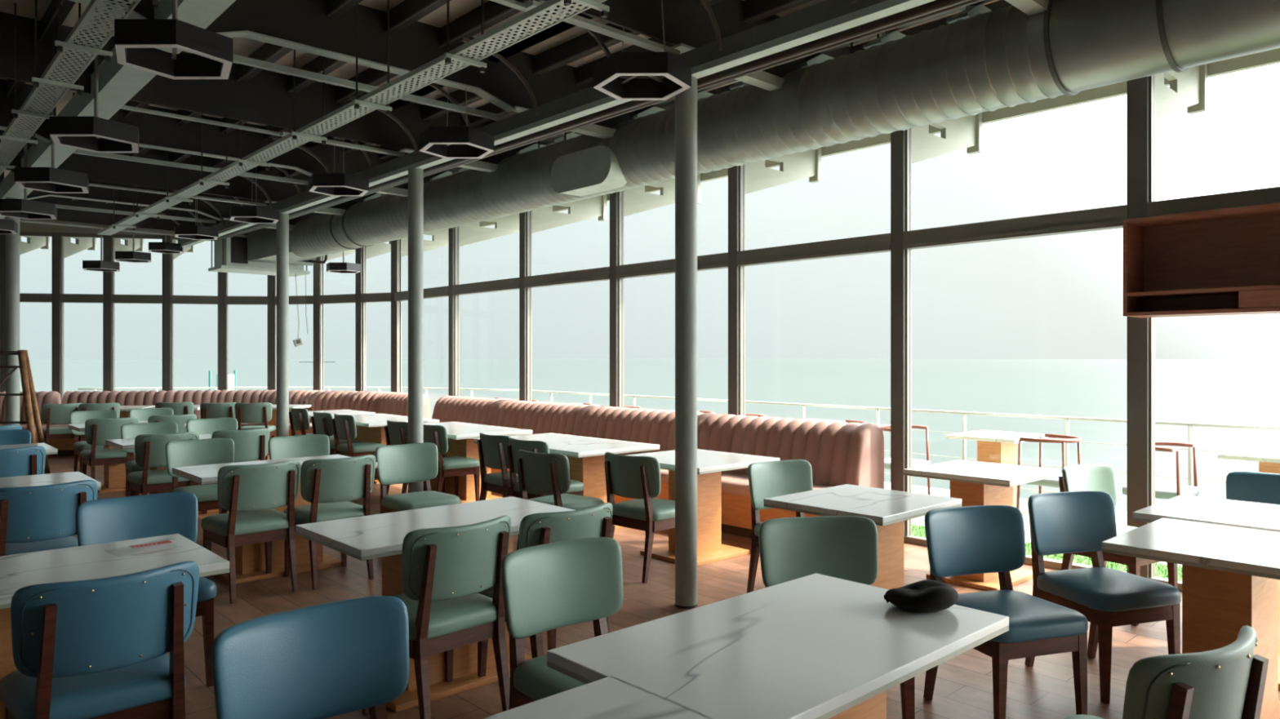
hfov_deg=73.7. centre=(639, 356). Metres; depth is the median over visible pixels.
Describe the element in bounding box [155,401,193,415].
dining chair
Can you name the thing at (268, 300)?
window
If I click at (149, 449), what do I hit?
dining chair
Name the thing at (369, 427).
dining table
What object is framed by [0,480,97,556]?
dining chair
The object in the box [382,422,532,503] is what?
dining table
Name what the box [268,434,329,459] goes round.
dining chair
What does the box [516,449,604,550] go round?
dining chair
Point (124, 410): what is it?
dining table
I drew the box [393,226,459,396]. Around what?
window
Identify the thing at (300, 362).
breakwater
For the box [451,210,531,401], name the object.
window
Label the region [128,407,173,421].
dining chair
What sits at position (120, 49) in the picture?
diffuser
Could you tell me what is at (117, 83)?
roof beam
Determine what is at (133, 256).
lamp
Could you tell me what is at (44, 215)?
diffuser
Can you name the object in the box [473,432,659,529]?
dining table
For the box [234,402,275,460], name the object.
dining chair
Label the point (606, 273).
window
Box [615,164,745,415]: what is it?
window
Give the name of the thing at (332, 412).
dining table
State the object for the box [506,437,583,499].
dining chair
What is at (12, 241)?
column
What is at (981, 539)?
dining chair
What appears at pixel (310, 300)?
window
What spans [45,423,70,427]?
seat cushion
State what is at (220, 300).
window
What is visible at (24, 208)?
lamp
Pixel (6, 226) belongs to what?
lamp
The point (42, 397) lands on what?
banquette
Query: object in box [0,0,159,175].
cable tray
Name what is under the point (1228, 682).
dining chair
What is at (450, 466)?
dining chair
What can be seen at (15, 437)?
dining chair
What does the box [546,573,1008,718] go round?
dining table
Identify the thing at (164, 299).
window
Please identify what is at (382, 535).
dining table
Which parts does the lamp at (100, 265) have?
suspension rod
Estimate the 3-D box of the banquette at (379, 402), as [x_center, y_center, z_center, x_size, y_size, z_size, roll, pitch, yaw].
[-6.191,1.043,13.538,6.253,0.975,1.858,0,0,9]
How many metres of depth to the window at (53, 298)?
13.94 m
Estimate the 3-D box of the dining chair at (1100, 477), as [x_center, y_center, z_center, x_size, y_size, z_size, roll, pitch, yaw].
[2.878,1.105,5.159,0.517,0.855,0.528,0,0,-31]
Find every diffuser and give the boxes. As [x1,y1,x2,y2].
[0,210,56,219]
[0,229,17,234]
[14,181,88,193]
[49,133,138,152]
[83,268,119,271]
[115,44,231,79]
[115,258,151,262]
[148,249,182,253]
[174,234,217,239]
[229,216,278,223]
[308,186,368,195]
[327,270,359,273]
[419,142,493,158]
[593,72,690,100]
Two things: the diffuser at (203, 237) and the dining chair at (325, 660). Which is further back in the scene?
the diffuser at (203, 237)
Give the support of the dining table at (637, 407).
on the floor
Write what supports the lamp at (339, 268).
hanging from the ceiling
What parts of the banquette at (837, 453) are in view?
backrest, panel, backrest, backrest, panel, backrest, panel, backrest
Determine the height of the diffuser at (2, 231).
0.004 m
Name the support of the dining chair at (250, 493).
on the floor
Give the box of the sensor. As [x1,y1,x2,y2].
[293,276,302,346]
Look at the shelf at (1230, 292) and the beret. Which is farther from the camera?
the shelf at (1230, 292)
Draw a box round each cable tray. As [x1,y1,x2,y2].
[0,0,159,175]
[97,0,609,235]
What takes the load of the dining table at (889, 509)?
on the floor
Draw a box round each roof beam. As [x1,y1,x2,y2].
[0,0,235,218]
[177,0,934,248]
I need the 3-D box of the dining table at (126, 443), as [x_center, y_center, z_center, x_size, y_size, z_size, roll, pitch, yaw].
[-4.343,1.155,8.165,1.200,0.750,0.700,0,0,-43]
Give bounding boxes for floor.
[44,455,1279,718]
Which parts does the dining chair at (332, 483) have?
leg, leg, seat, backrest, leg, leg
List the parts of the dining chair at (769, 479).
leg, seat frame, seat, backrest, leg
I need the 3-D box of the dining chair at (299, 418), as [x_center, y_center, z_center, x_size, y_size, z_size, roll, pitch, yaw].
[-4.411,1.105,11.499,0.528,0.855,0.517,0,0,-43]
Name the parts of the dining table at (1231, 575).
plate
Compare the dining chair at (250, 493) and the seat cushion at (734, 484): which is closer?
the dining chair at (250, 493)
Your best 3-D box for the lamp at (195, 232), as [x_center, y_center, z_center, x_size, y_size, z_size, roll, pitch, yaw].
[-5.829,-1.975,11.214,0.555,0.810,0.565,0,0,-43]
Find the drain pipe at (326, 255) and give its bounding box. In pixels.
[300,253,331,263]
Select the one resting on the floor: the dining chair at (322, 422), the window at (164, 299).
the dining chair at (322, 422)
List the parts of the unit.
casing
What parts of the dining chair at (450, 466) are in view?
backrest, leg, seat frame, leg, seat, leg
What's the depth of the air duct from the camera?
5.51 m
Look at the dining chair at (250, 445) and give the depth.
7.96 m
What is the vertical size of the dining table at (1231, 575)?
0.750 m
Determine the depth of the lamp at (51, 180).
7.16 m
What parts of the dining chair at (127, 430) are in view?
leg, seat frame, seat, backrest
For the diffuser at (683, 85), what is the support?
attached to the lamp at (606, 73)
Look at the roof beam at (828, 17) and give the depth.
5.10 m
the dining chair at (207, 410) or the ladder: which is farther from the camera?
the dining chair at (207, 410)
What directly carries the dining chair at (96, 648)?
on the floor
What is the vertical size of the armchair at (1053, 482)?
0.848 m
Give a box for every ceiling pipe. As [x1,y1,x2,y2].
[220,0,970,239]
[230,0,983,238]
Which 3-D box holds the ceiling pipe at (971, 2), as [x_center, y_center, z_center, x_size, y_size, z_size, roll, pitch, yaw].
[0.219,-1.810,5.907,0.050,0.050,18.800,0,0,-43]
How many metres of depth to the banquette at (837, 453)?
7.87 m
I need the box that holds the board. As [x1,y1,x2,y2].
[208,370,236,391]
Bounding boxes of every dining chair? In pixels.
[0,424,22,430]
[0,429,31,445]
[0,445,45,477]
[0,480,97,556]
[0,560,199,718]
[41,403,82,461]
[69,409,118,472]
[75,492,216,687]
[78,402,119,440]
[80,417,138,479]
[120,422,177,497]
[127,431,199,496]
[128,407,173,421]
[147,413,196,433]
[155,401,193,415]
[165,437,234,514]
[186,417,237,462]
[200,402,238,428]
[200,460,300,604]
[203,428,270,514]
[211,595,408,718]
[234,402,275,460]
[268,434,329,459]
[283,454,375,590]
[288,407,333,439]
[311,411,363,454]
[331,413,385,457]
[361,515,511,718]
[375,442,460,558]
[384,419,444,495]
[423,424,479,501]
[476,432,519,501]
[477,502,612,677]
[500,537,623,710]
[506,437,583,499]
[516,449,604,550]
[604,452,675,583]
[746,459,813,593]
[758,515,915,718]
[923,505,1088,718]
[1024,490,1181,704]
[1058,462,1177,626]
[1062,625,1269,718]
[1226,471,1279,505]
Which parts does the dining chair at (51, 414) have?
leg, seat, seat frame, backrest, leg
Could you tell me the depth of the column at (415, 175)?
7.72 m
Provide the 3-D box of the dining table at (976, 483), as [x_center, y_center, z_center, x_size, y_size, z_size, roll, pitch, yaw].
[2.371,1.155,5.916,0.800,0.750,0.740,0,0,-43]
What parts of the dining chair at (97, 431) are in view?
leg, leg, seat, seat frame, backrest, leg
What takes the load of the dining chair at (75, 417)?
on the floor
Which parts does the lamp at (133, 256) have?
suspension rod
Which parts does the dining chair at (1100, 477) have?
leg, backrest, seat frame, seat, leg, leg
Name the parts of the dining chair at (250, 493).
leg, leg, seat, seat frame, backrest, leg, leg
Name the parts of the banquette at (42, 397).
backrest, panel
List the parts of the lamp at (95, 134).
suspension rod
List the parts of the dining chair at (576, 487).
leg, backrest, leg, seat frame, seat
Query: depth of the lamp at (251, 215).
9.73 m
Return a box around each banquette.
[0,391,61,443]
[45,390,430,455]
[431,395,884,537]
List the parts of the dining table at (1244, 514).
plate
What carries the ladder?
on the floor
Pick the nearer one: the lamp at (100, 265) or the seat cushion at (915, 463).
the seat cushion at (915, 463)
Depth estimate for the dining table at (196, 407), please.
13.15 m
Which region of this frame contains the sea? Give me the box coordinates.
[19,358,1279,511]
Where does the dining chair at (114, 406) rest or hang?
on the floor
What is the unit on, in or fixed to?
hanging from the ceiling
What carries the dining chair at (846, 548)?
on the floor
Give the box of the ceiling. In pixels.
[0,0,1279,260]
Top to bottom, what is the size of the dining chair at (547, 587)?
0.855 m
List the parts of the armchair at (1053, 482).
leg, leg, curved rail, leg, leg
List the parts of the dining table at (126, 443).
plate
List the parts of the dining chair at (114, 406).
leg, backrest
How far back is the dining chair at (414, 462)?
6.51 m
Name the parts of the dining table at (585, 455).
plate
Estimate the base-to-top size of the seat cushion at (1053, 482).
0.070 m
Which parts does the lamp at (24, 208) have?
suspension rod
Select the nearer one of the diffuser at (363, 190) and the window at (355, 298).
the diffuser at (363, 190)
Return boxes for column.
[5,197,19,425]
[276,213,288,436]
[408,168,423,493]
[675,75,697,608]
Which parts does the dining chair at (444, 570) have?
leg, leg, seat, leg, seat frame, backrest, leg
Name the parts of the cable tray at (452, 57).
threaded rod, threaded rod, threaded rod, threaded rod, threaded rod, threaded rod, threaded rod, threaded rod, threaded rod, threaded rod, threaded rod, threaded rod, threaded rod, threaded rod, threaded rod, threaded rod, threaded rod, threaded rod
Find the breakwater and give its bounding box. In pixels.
[299,361,334,362]
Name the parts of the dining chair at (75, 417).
leg, seat frame, leg, seat, backrest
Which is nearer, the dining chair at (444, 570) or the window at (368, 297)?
the dining chair at (444, 570)
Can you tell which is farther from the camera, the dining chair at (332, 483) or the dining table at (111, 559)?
the dining chair at (332, 483)
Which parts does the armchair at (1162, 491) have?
curved rail, leg, leg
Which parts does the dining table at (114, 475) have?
plate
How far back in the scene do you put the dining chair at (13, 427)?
8.47 m
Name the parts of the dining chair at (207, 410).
leg, backrest, leg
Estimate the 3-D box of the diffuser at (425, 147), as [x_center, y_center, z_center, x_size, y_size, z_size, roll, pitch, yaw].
[-1.410,-1.582,6.556,0.547,0.004,0.557,0,0,-43]
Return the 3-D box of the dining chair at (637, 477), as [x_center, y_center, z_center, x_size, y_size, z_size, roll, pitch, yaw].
[0.056,1.105,6.078,0.517,0.855,0.528,0,0,43]
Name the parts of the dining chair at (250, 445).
backrest, leg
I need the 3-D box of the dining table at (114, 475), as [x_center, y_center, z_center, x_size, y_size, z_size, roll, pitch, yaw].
[-5.916,1.155,9.979,1.200,0.750,0.700,0,0,-43]
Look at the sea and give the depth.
210.06 m
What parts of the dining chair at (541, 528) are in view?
leg, seat, leg, leg, backrest, leg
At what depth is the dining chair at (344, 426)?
10.02 m
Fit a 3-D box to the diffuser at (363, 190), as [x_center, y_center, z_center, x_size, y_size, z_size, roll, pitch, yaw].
[-2.878,-1.582,8.153,0.547,0.004,0.557,0,0,-43]
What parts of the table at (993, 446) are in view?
plate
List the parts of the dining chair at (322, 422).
leg, backrest, leg, seat frame, seat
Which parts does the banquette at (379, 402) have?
panel, backrest, backrest, backrest, panel, backrest, backrest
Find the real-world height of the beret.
0.077 m
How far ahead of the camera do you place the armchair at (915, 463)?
8.72 m
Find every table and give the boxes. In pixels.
[0,443,57,454]
[0,471,101,489]
[0,533,229,718]
[67,421,186,493]
[105,433,229,519]
[119,405,155,417]
[144,404,199,410]
[172,454,377,583]
[267,404,311,455]
[295,496,573,712]
[308,409,375,418]
[333,413,439,484]
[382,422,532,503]
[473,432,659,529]
[482,676,711,718]
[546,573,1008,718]
[623,406,640,408]
[626,448,779,566]
[763,484,961,590]
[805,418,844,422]
[903,459,1060,591]
[944,430,1049,514]
[1101,518,1279,718]
[1133,494,1279,689]
[1217,447,1279,474]
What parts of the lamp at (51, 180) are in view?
suspension rod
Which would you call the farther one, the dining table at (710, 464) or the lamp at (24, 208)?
the lamp at (24, 208)
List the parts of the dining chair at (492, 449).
leg, backrest, seat frame, seat, leg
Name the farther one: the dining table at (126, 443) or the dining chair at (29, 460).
the dining table at (126, 443)
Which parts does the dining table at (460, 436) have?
plate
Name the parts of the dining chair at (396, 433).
leg, backrest, leg, leg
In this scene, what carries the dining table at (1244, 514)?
on the floor
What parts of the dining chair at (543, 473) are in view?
leg, backrest, leg, seat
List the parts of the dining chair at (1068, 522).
leg, backrest, leg, seat frame, leg, seat, leg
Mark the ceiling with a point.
(557, 61)
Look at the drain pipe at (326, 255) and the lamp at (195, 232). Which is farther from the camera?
the drain pipe at (326, 255)
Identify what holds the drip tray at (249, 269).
on the unit
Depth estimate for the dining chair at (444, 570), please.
3.46 m
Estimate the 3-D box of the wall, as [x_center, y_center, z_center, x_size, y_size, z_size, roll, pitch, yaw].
[0.034,-2.210,8.640,22.914,0.360,3.708,0,0,36]
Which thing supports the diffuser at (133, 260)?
attached to the lamp at (133, 256)
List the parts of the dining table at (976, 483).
plate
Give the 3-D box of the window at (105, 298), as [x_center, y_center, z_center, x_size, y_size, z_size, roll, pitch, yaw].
[-9.117,-0.250,14.081,0.773,3.560,0.120,0,0,-12]
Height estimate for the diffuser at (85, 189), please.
0.004 m
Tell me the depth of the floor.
4.80 m
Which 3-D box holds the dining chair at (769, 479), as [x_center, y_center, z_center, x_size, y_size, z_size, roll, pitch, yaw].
[0.990,1.105,5.351,0.517,0.855,0.528,0,0,-31]
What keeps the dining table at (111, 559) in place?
on the floor
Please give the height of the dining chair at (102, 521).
0.855 m
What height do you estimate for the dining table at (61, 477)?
0.750 m
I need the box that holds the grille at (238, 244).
[231,236,248,263]
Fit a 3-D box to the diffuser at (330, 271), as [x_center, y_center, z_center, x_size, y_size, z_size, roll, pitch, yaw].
[-4.579,-1.312,13.179,0.503,0.004,0.513,0,0,-43]
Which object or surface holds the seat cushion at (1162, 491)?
on the armchair at (1162, 491)
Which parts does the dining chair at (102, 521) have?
backrest, seat frame, seat, leg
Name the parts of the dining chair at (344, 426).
leg, backrest, leg, seat frame, seat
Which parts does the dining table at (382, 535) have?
plate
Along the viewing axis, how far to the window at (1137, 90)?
5.78 m
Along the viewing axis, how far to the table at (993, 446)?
8.45 m
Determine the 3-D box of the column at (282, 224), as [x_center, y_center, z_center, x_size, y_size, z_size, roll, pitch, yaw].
[-4.272,-0.087,10.200,0.140,3.235,0.140,0,0,-43]
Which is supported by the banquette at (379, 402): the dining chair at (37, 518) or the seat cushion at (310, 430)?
the seat cushion at (310, 430)
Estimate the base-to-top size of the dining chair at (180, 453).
0.855 m
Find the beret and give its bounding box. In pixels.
[883,579,958,612]
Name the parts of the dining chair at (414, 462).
leg, seat frame, backrest, seat, leg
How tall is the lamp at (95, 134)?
0.950 m
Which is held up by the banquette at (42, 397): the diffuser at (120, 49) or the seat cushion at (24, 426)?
the seat cushion at (24, 426)
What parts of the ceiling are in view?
hanger plate, hanger plate, hanger plate, hanger plate, hanger plate, hanger plate, hanger plate, hanger plate, hanger plate, hanger plate, hanger plate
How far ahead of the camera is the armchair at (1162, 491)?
6.86 m
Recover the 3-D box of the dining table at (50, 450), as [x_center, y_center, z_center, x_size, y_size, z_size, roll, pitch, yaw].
[-5.606,1.155,7.072,1.200,0.750,0.700,0,0,-43]
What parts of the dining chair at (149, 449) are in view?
leg, leg, seat, seat frame, backrest, leg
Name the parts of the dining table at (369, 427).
plate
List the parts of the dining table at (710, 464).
plate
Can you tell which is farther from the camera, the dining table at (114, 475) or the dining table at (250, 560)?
the dining table at (114, 475)
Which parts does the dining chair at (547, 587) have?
leg, seat frame, seat, backrest, leg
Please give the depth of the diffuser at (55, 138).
5.85 m
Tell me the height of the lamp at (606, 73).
0.810 m
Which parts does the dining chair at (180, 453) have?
leg, seat, backrest, seat frame, leg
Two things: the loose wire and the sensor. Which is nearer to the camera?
the sensor
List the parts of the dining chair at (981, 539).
leg, backrest, leg, leg, seat, seat frame, leg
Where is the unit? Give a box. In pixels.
[208,217,310,276]
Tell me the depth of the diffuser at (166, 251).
13.36 m
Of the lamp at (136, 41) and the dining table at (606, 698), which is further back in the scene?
the lamp at (136, 41)
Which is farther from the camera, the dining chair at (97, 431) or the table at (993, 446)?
the dining chair at (97, 431)
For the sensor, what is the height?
1.185 m
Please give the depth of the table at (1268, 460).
6.77 m
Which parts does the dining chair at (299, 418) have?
leg, backrest, leg, seat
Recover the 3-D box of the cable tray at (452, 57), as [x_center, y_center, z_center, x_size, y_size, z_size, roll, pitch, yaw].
[-1.740,-2.002,5.600,0.260,0.775,16.600,0,0,-43]
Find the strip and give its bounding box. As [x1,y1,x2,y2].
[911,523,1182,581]
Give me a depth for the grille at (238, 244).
13.05 m
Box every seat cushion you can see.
[1,424,50,433]
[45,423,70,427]
[237,422,264,426]
[288,422,312,432]
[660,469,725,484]
[721,471,831,497]
[884,457,930,469]
[1025,473,1062,488]
[1122,482,1199,499]
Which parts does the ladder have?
leg, leg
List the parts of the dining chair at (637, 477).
leg, backrest, seat, seat frame, leg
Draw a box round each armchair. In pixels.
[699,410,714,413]
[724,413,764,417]
[844,419,866,424]
[877,424,930,494]
[1016,433,1082,509]
[1122,441,1199,499]
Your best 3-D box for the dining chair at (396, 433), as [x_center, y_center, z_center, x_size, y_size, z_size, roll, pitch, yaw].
[-2.422,1.105,9.158,0.528,0.855,0.517,0,0,-43]
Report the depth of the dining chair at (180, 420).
9.96 m
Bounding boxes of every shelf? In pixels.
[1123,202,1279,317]
[1126,284,1279,298]
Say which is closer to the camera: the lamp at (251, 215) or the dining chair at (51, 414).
the lamp at (251, 215)
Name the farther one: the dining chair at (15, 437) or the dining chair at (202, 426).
the dining chair at (202, 426)
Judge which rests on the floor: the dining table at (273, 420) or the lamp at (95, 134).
the dining table at (273, 420)
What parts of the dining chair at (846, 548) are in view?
backrest, leg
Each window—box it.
[0,231,63,395]
[59,232,115,404]
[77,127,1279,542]
[111,234,173,391]
[170,235,226,391]
[224,272,275,390]
[272,255,324,391]
[317,246,365,391]
[360,239,401,392]
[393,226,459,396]
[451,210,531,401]
[524,191,623,407]
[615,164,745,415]
[902,75,1155,577]
[1146,75,1279,591]
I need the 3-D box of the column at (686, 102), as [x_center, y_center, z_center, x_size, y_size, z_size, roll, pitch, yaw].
[0.284,-0.087,5.247,0.140,3.235,0.140,0,0,-43]
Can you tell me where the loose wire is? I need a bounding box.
[305,274,307,332]
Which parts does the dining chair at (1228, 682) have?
seat, leg, backrest, leg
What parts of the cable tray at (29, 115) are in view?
threaded rod, threaded rod, threaded rod, threaded rod, threaded rod, threaded rod, threaded rod, threaded rod, threaded rod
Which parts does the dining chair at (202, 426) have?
backrest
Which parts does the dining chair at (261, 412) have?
leg, backrest, seat, leg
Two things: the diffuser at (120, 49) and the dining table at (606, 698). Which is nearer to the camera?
the dining table at (606, 698)
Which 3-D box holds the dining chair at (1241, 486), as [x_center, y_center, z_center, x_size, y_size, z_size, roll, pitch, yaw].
[3.544,1.105,4.780,0.528,0.855,0.517,0,0,-43]
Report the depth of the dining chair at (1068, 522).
4.05 m
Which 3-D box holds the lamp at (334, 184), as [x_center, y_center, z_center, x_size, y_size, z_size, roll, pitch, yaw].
[-2.878,-1.985,8.153,0.555,0.810,0.565,0,0,-43]
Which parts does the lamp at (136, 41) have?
suspension rod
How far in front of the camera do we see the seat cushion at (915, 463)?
8.60 m
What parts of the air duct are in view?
hanger rod, hanger rod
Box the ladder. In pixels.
[0,350,50,474]
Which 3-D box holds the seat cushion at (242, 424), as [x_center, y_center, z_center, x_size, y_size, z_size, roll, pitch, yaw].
[-6.153,1.117,13.805,1.223,0.105,0.577,0,0,6]
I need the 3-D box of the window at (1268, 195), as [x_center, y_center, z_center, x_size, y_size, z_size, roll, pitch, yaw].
[4.035,-0.250,5.059,0.120,3.560,1.815,0,0,-43]
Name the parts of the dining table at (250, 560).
plate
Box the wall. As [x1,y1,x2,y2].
[4,216,174,235]
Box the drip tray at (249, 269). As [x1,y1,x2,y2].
[208,265,310,276]
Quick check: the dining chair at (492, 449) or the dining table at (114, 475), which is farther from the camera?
the dining table at (114, 475)
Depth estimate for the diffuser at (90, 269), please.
12.93 m
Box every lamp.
[0,135,57,219]
[0,218,17,234]
[13,91,88,193]
[48,8,138,152]
[82,224,119,271]
[114,0,232,79]
[115,232,151,262]
[148,230,182,253]
[174,194,218,239]
[229,166,279,223]
[308,137,368,195]
[326,251,360,273]
[418,86,493,158]
[592,0,691,100]
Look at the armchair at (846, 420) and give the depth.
9.51 m
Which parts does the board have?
panel, panel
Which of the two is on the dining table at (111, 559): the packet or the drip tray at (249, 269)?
the packet
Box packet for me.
[128,540,172,548]
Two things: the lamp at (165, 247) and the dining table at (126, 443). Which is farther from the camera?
the lamp at (165, 247)
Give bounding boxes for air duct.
[247,0,1279,266]
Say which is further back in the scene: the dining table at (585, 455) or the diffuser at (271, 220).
the diffuser at (271, 220)
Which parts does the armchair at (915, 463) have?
curved rail, leg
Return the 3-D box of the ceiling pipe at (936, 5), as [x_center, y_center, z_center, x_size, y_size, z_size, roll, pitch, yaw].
[0.124,-1.780,5.819,0.060,0.060,18.800,0,0,-43]
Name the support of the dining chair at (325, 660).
on the floor
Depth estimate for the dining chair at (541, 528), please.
3.76 m
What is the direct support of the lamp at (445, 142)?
hanging from the ceiling

